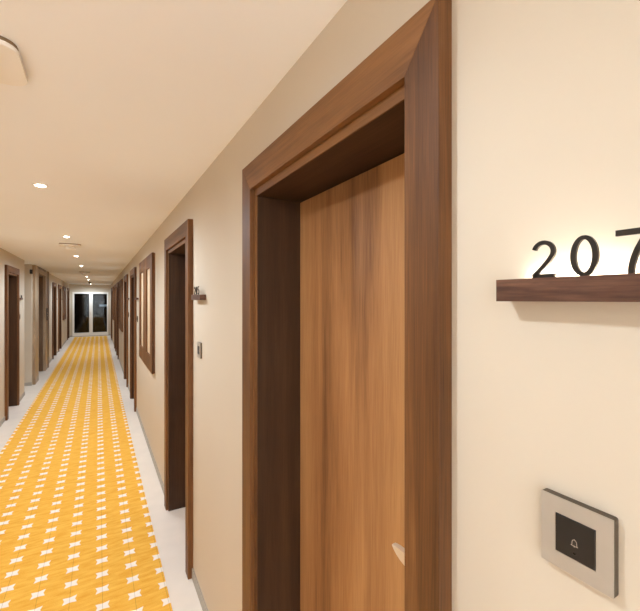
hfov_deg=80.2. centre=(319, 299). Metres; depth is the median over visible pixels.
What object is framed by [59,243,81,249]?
ceiling sensor
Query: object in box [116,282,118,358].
door
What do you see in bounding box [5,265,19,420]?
door
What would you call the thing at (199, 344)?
plate
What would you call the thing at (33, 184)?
recessed light
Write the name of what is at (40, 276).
door
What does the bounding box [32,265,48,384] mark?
surround
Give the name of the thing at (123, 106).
ceiling
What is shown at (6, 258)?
wall
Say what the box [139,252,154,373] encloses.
wall panel
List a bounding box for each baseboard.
[0,336,69,426]
[110,334,207,610]
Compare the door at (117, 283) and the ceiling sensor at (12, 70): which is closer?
the ceiling sensor at (12, 70)
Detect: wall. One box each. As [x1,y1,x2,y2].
[0,248,68,420]
[69,284,110,336]
[111,0,639,610]
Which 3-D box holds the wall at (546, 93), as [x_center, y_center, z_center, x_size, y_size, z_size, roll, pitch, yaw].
[-4.417,0.502,8.827,0.260,2.395,21.500,0,0,-30]
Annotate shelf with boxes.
[191,286,205,299]
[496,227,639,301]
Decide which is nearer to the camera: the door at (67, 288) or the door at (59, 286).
the door at (59, 286)
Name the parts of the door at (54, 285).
casing, casing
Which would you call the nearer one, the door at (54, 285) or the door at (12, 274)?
the door at (12, 274)
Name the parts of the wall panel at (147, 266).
door, inset panel, inset panel, door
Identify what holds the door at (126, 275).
in the wall at (546, 93)
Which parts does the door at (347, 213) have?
casing, head casing, lever handle, casing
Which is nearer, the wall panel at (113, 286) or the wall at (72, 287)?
the wall panel at (113, 286)
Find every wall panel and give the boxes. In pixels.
[62,286,65,319]
[112,286,113,319]
[119,279,122,331]
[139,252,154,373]
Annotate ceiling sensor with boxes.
[0,36,27,85]
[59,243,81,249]
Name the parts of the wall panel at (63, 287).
door, door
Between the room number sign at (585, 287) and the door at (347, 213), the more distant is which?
the door at (347, 213)
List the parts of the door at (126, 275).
casing, casing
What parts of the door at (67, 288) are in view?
casing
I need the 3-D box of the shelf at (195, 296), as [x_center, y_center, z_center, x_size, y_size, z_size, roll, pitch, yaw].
[-0.681,-0.035,2.129,0.032,0.075,0.221,0,0,-30]
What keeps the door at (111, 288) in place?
in the wall at (546, 93)
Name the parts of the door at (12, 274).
casing, head casing, casing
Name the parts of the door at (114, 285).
casing, casing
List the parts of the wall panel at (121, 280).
door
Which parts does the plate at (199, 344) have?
plate, plate frame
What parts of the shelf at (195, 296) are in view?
shelf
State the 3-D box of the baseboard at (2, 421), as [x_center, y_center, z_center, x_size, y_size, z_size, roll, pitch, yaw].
[-6.744,1.669,7.470,1.870,0.062,21.500,0,0,-30]
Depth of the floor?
3.23 m
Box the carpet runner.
[0,336,172,610]
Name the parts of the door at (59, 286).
casing, casing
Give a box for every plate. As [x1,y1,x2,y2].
[197,342,201,358]
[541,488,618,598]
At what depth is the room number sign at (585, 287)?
0.43 m
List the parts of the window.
pane, pane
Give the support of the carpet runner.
on the floor
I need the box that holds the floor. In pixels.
[0,335,202,610]
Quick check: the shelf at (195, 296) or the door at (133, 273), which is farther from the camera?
the door at (133, 273)
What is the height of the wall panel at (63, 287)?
1.240 m
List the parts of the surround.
panel, head panel, panel, edge post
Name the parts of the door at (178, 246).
casing, head casing, casing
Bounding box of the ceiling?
[0,0,346,284]
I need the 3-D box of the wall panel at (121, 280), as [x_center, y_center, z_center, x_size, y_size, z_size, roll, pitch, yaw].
[-4.965,0.140,9.479,0.031,1.240,1.414,0,0,-30]
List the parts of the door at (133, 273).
casing, casing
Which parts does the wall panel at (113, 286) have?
door, door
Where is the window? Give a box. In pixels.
[72,292,107,335]
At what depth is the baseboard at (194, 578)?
3.43 m
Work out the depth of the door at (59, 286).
13.10 m
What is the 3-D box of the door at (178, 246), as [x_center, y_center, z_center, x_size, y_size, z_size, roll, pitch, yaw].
[-0.917,0.605,2.793,0.291,2.190,0.960,0,0,-30]
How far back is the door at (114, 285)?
12.42 m
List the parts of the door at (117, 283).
casing, casing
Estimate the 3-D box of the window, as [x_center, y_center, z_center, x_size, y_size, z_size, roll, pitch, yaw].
[-10.644,0.665,17.645,1.430,2.010,0.110,0,0,-30]
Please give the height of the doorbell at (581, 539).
0.088 m
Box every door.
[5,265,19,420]
[39,275,42,370]
[52,282,56,358]
[58,284,61,351]
[67,288,68,339]
[111,288,111,339]
[114,285,115,350]
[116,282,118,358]
[124,274,127,386]
[130,267,136,411]
[164,219,192,579]
[242,0,451,610]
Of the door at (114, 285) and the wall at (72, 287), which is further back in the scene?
the wall at (72, 287)

